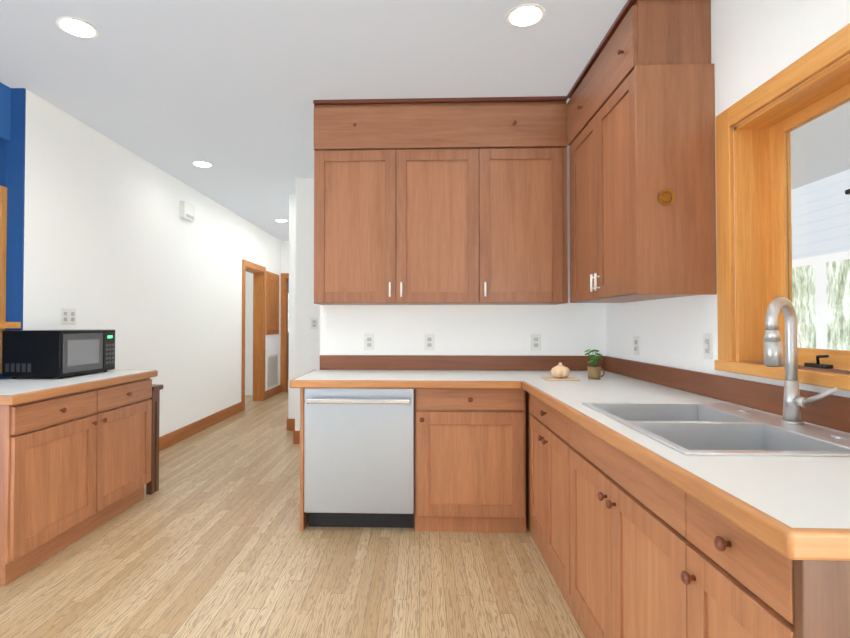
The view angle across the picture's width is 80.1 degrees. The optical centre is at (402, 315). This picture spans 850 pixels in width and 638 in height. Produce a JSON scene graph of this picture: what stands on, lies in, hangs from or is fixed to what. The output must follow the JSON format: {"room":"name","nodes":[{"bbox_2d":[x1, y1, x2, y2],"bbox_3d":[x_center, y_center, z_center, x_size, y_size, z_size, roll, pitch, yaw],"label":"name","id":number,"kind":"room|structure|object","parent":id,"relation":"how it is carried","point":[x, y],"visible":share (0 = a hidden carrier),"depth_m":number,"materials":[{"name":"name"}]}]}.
{"room":"kitchen","nodes":[
{"label":"kitchen","id":0,"kind":"room"},
{"bbox_2d":[0,139,4,378],"bbox_3d":[-2.648,-0.100,2.250,0.150,2.740,1.950,0,-1,2],"label":"wall","id":1,"kind":"structure","parent":0,"point":[2,162],"depth_m":3.20,"materials":[{"name":"blue"}]},
{"bbox_2d":[0,82,10,140],"bbox_3d":[-2.556,-1.300,2.260,0.034,0.339,1.936,0,-1,2],"label":"soffit","id":2,"kind":"structure","parent":1,"relation":"attached to","point":[5,112],"depth_m":3.19,"materials":[{"name":"blue paint"}]},
{"bbox_2d":[0,185,20,373],"bbox_3d":[-2.509,-0.238,2.389,0.118,1.180,1.634,0,-1,2],"label":"trim","id":3,"kind":"structure","parent":1,"relation":"attached to","point":[4,324],"depth_m":3.18,"materials":[{"name":"brown wood"}]},
{"bbox_2d":[2,88,25,378],"bbox_3d":[-2.480,-0.084,3.212,0.120,2.740,0.014,0,-1,2],"label":"wall","id":4,"kind":"structure","parent":0,"point":[15,165],"depth_m":3.22,"materials":[{"name":"blue paint"}]},
{"bbox_2d":[23,89,280,436],"bbox_3d":[-2.392,-0.034,6.188,0.150,2.740,5.940,0,-1,2],"label":"wall","id":5,"kind":"structure","parent":0,"point":[113,240],"depth_m":4.55,"materials":[{"name":"white paint"}]},
{"bbox_2d":[61,308,75,324],"bbox_3d":[-2.400,0.008,3.626,0.009,0.116,0.154,0,-1,2],"label":"double electrical outlet","id":6,"kind":"object","parent":5,"relation":"attached to","point":[68,316],"visible":1,"depth_m":3.62,"materials":[{"name":"white plastic"}]},
{"bbox_2d":[180,201,194,221],"bbox_3d":[-2.314,-1.117,5.433,0.058,0.180,0.260,0,-1,2],"label":"detector","id":7,"kind":"object","parent":5,"relation":"attached to","point":[187,211],"visible":1,"depth_m":5.37,"materials":[{"name":"white plastic"}]},
{"bbox_2d":[159,402,241,451],"bbox_3d":[-2.343,1.251,5.164,0.016,0.135,3.940,0,-1,2],"label":"baseboard","id":8,"kind":"structure","parent":5,"relation":"attached to","point":[178,435],"depth_m":5.67,"materials":[{"name":"brown wood"}]},
{"bbox_2d":[241,259,265,410],"bbox_3d":[-2.331,0.285,7.671,0.170,2.150,1.040,0,-1,2],"label":"door frame","id":9,"kind":"structure","parent":5,"relation":"attached to","point":[259,300],"depth_m":8.08,"materials":[{"name":"brown wood"}]},
{"bbox_2d":[267,354,277,388],"bbox_3d":[-2.224,0.946,8.617,0.017,0.540,0.620,0,-1,2],"label":"air vent","id":10,"kind":"object","parent":5,"relation":"in","point":[272,370],"visible":0.98,"depth_m":8.59,"materials":[{"name":"white plastic"}]},
{"bbox_2d":[266,271,278,334],"bbox_3d":[-2.201,-0.199,8.626,0.063,1.050,0.720,0,-1,2],"label":"cabinet","id":11,"kind":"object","parent":5,"relation":"attached to","point":[272,303],"depth_m":8.55,"materials":[{"name":"wood"}]},
{"bbox_2d":[265,385,280,399],"bbox_3d":[-2.223,1.309,8.641,0.016,0.135,0.940,0,-1,2],"label":"baseboard","id":12,"kind":"structure","parent":5,"relation":"attached to","point":[269,393],"depth_m":8.58,"materials":[{"name":"brown wood"}]},
{"bbox_2d":[245,272,252,394],"bbox_3d":[-3.616,0.012,8.981,2.490,2.740,0.440,0,-1,2],"label":"wall","id":13,"kind":"structure","parent":0,"point":[249,333],"depth_m":8.72,"materials":[{"name":"white paint"}]},
{"bbox_2d":[281,241,288,272],"bbox_3d":[-2.852,0.017,9.235,3.100,2.740,0.120,0,-1,2],"label":"wall","id":14,"kind":"structure","parent":0,"point":[282,256],"depth_m":9.17,"materials":[{"name":"white paint"}]},
{"bbox_2d":[280,273,288,391],"bbox_3d":[-1.713,0.311,9.181,0.996,2.150,0.140,0,-1,2],"label":"door frame","id":15,"kind":"structure","parent":14,"relation":"attached to","point":[284,339],"depth_m":9.14,"materials":[{"name":"brown wood"}]},
{"bbox_2d":[288,195,295,418],"bbox_3d":[0.158,-0.012,7.505,2.855,2.740,3.370,0,-1,2],"label":"wall","id":16,"kind":"structure","parent":0,"point":[292,277],"depth_m":5.87,"materials":[{"name":"white paint"}]},
{"bbox_2d":[287,418,294,430],"bbox_3d":[-1.279,1.290,7.455,0.016,0.135,3.246,0,-1,2],"label":"baseboard","id":17,"kind":"structure","parent":16,"relation":"attached to","point":[290,422],"depth_m":5.83,"materials":[{"name":"brown wood"}]},
{"bbox_2d":[0,375,584,637],"bbox_3d":[-0.419,1.379,5.776,12.000,0.100,16.200,0,-1,2],"label":"floor","id":18,"kind":"structure","parent":0,"point":[208,539],"depth_m":2.50,"materials":[{"name":"brown wood"}]},
{"bbox_2d":[0,374,155,585],"bbox_3d":[-2.115,0.853,2.991,0.616,0.858,1.240,0,-1,2],"label":"base cabinet","id":19,"kind":"object","parent":18,"relation":"on","point":[75,457],"depth_m":2.74,"materials":[{"name":"brown wood"}]},
{"bbox_2d":[0,370,155,405],"bbox_3d":[-2.113,0.402,2.996,0.621,0.040,1.275,0,-1,2],"label":"countertop","id":20,"kind":"structure","parent":19,"relation":"on","point":[11,389],"depth_m":2.86,"materials":[{"name":"white laminate"}]},
{"bbox_2d":[2,330,114,378],"bbox_3d":[-2.217,0.241,3.298,0.368,0.292,0.554,0,-1,2],"label":"microwave","id":21,"kind":"object","parent":20,"relation":"on","point":[58,354],"visible":1,"depth_m":3.03,"materials":[{"name":"black"}]},
{"bbox_2d":[146,384,162,494],"bbox_3d":[-2.087,0.904,3.710,0.590,0.780,0.140,0,-1,2],"label":"side table","id":22,"kind":"object","parent":18,"relation":"on","point":[152,486],"visible":0.35,"depth_m":3.70,"materials":[{"name":"brown wood"}]},
{"bbox_2d":[304,388,414,527],"bbox_3d":[-0.251,0.861,3.264,0.654,0.853,0.665,0,-1,2],"label":"dishwasher","id":23,"kind":"object","parent":18,"relation":"on","point":[359,457],"visible":0.88,"depth_m":2.99,"materials":[{"name":"grey metal"}]},
{"bbox_2d":[415,388,525,532],"bbox_3d":[0.410,0.859,3.301,0.656,0.858,0.653,0,-1,2],"label":"base cabinet","id":24,"kind":"object","parent":18,"relation":"on","point":[470,460],"depth_m":2.98,"materials":[{"name":"brown wood"}]},
{"bbox_2d":[290,355,517,388],"bbox_3d":[0.019,0.358,3.289,1.350,0.146,0.719,0,-1,2],"label":"countertop","id":25,"kind":"structure","parent":24,"relation":"on","point":[336,371],"depth_m":3.45,"materials":[{"name":"white laminate"}]},
{"bbox_2d":[526,392,677,623],"bbox_3d":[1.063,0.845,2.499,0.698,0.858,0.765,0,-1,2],"label":"base cabinet","id":26,"kind":"object","parent":18,"relation":"on","point":[628,546],"depth_m":1.79,"materials":[{"name":"brown wood"}]},
{"bbox_2d":[678,488,849,637],"bbox_3d":[1.011,0.820,0.990,0.698,0.858,0.365,0,-1,2],"label":"base cabinet","id":27,"kind":"object","parent":18,"relation":"on","point":[732,584],"depth_m":0.97,"materials":[{"name":"brown wood"}]},
{"bbox_2d":[502,297,849,560],"bbox_3d":[1.029,0.259,2.205,0.744,0.618,2.819,0,-1,2],"label":"countertop","id":28,"kind":"structure","parent":27,"relation":"on","point":[767,464],"depth_m":1.59,"materials":[{"name":"white laminate"}]},
{"bbox_2d":[541,363,579,380],"bbox_3d":[0.941,0.332,3.014,0.200,0.100,0.130,0,-1,2],"label":"garlic","id":29,"kind":"object","parent":28,"relation":"on","point":[560,372],"visible":1,"depth_m":2.98,"materials":[{"name":"beige food"}]},
{"bbox_2d":[585,349,604,379],"bbox_3d":[1.154,0.293,3.040,0.119,0.179,0.122,0,-1,2],"label":"plant pot","id":30,"kind":"object","parent":28,"relation":"on","point":[594,372],"visible":1,"depth_m":3.02,"materials":[{"name":"brown ceramic"}]},
{"bbox_2d":[582,297,849,456],"bbox_3d":[1.025,0.250,1.676,0.597,0.618,0.819,0,-1,2],"label":"sink","id":31,"kind":"object","parent":28,"relation":"in","point":[683,429],"depth_m":1.65,"materials":[{"name":"silver metal"}]},
{"bbox_2d":[295,178,319,430],"bbox_3d":[0.208,-0.046,5.493,2.615,2.740,0.650,0,-1,2],"label":"wall","id":32,"kind":"structure","parent":0,"point":[307,347],"depth_m":5.21,"materials":[{"name":"white paint"}]},
{"bbox_2d":[292,429,299,443],"bbox_3d":[0.184,1.251,5.141,2.621,0.135,0.019,0,-1,2],"label":"baseboard","id":33,"kind":"structure","parent":32,"relation":"attached to","point":[296,434],"depth_m":5.17,"materials":[{"name":"brown wood"}]},
{"bbox_2d":[311,318,317,328],"bbox_3d":[-0.914,0.084,5.197,0.072,0.116,0.014,0,-1,2],"label":"light switch","id":34,"kind":"object","parent":32,"relation":"attached to","point":[314,323],"visible":1,"depth_m":5.20,"materials":[{"name":"white plastic"}]},
{"bbox_2d":[0,0,849,240],"bbox_3d":[-0.419,-1.461,5.823,12.000,0.100,16.200,0,-1,2],"label":"ceiling","id":35,"kind":"structure","parent":0,"point":[230,90],"depth_m":2.98,"materials":[{"name":"grey paint"}]},
{"bbox_2d":[56,16,98,37],"bbox_3d":[-1.652,-1.460,2.563,0.184,0.008,0.184,0,-1,2],"label":"recessed light","id":36,"kind":"object","parent":35,"relation":"in","point":[77,27],"visible":1,"depth_m":2.55,"materials":[{"name":"white plastic"}]},
{"bbox_2d":[192,161,212,166],"bbox_3d":[-1.887,-1.424,4.753,0.184,0.008,0.184,0,-1,2],"label":"recessed light","id":37,"kind":"object","parent":35,"relation":"in","point":[202,164],"visible":1,"depth_m":4.75,"materials":[{"name":"white plastic"}]},
{"bbox_2d":[275,219,287,221],"bbox_3d":[-1.767,-1.381,7.350,0.184,0.008,0.184,0,-1,2],"label":"recessed light","id":38,"kind":"object","parent":35,"relation":"in","point":[280,220],"visible":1,"depth_m":7.32,"materials":[{"name":"white plastic"}]},
{"bbox_2d":[506,3,544,27],"bbox_3d":[0.600,-1.462,2.466,0.184,0.008,0.184,0,-1,2],"label":"recessed light","id":39,"kind":"object","parent":35,"relation":"in","point":[525,15],"visible":1,"depth_m":2.45,"materials":[{"name":"white plastic"}]},
{"bbox_2d":[320,125,605,355],"bbox_3d":[0.426,-0.076,3.704,2.055,2.740,0.120,0,-1,2],"label":"wall","id":40,"kind":"structure","parent":0,"point":[572,329],"depth_m":3.64,"materials":[{"name":"white paint"}]},
{"bbox_2d":[364,334,373,349],"bbox_3d":[-0.243,0.194,3.658,0.072,0.116,0.009,0,-1,2],"label":"electrical outlet","id":41,"kind":"object","parent":40,"relation":"attached to","point":[368,341],"visible":1,"depth_m":3.66,"materials":[{"name":"white plastic"}]},
{"bbox_2d":[313,97,492,304],"bbox_3d":[-0.006,-0.763,3.520,1.179,1.368,0.298,0,-1,2],"label":"upper cabinet","id":42,"kind":"object","parent":40,"relation":"attached to","point":[440,201],"depth_m":3.37,"materials":[{"name":"brown wood"}]},
{"bbox_2d":[424,334,433,349],"bbox_3d":[0.192,0.193,3.643,0.072,0.116,0.009,0,-1,2],"label":"electrical outlet","id":43,"kind":"object","parent":40,"relation":"attached to","point":[428,341],"visible":1,"depth_m":3.64,"materials":[{"name":"white plastic"}]},
{"bbox_2d":[489,96,567,304],"bbox_3d":[0.767,-0.763,3.493,0.654,1.368,0.298,0,-1,2],"label":"upper cabinet","id":44,"kind":"object","parent":40,"relation":"attached to","point":[530,136],"depth_m":3.35,"materials":[{"name":"brown wood"}]},
{"bbox_2d":[531,334,540,349],"bbox_3d":[0.953,0.193,3.617,0.072,0.116,0.009,0,-1,2],"label":"electrical outlet","id":45,"kind":"object","parent":40,"relation":"attached to","point":[535,341],"visible":1,"depth_m":3.62,"materials":[{"name":"white plastic"}]},
{"bbox_2d":[606,0,849,377],"bbox_3d":[1.653,-0.018,7.149,0.160,2.740,13.360,0,-1,2],"label":"wall","id":46,"kind":"structure","parent":0,"point":[669,332],"depth_m":2.20,"materials":[{"name":"white paint"}]},
{"bbox_2d":[634,336,638,354],"bbox_3d":[1.429,0.184,3.090,0.009,0.116,0.072,0,-1,2],"label":"electrical outlet","id":47,"kind":"object","parent":46,"relation":"attached to","point":[636,345],"visible":1,"depth_m":3.08,"materials":[{"name":"white plastic"}]},
{"bbox_2d":[567,0,716,302],"bbox_3d":[1.230,-0.772,2.791,0.380,1.374,1.059,0,-1,2],"label":"upper cabinet","id":48,"kind":"object","parent":46,"relation":"attached to","point":[641,118],"visible":1,"depth_m":2.30,"materials":[{"name":"brown wood"}]},
{"bbox_2d":[703,333,712,358],"bbox_3d":[1.399,0.141,2.321,0.014,0.116,0.072,0,-1,2],"label":"electrical outlet","id":49,"kind":"object","parent":46,"relation":"attached to","point":[707,346],"visible":1,"depth_m":2.31,"materials":[{"name":"white plastic"}]},
{"bbox_2d":[714,23,849,390],"bbox_3d":[1.434,-0.336,1.301,0.195,1.120,1.848,0,-1,2],"label":"window","id":50,"kind":"structure","parent":46,"relation":"in","point":[755,244],"depth_m":2.07,"materials":[{"name":"brown wood"}]},
{"bbox_2d":[737,362,849,397],"bbox_3d":[1.452,0.716,1.283,0.160,1.075,1.648,0,-1,2],"label":"sill","id":51,"kind":"structure","parent":46,"relation":"attached to","point":[820,389],"depth_m":1.75,"materials":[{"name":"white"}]},
{"bbox_3d":[-2.295,0.068,12.342,4.000,2.740,0.150,0,-1,2],"label":"wall","id":52,"kind":"structure","parent":0,"visible":0},
{"bbox_2d":[288,291,288,331],"bbox_3d":[-2.398,-0.028,12.247,1.320,1.150,0.050,0,-1,2],"label":"window","id":53,"kind":"structure","parent":52,"relation":"in","point":[288,311],"depth_m":12.26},
{"label":"outside","id":54,"kind":"structure","parent":0,"visible":0},
{"bbox_2d":[791,170,849,350],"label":"window","id":55,"kind":"structure","parent":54,"point":[808,313],"depth_m":5.21,"materials":[{"name":"clear glass"}]}
]}

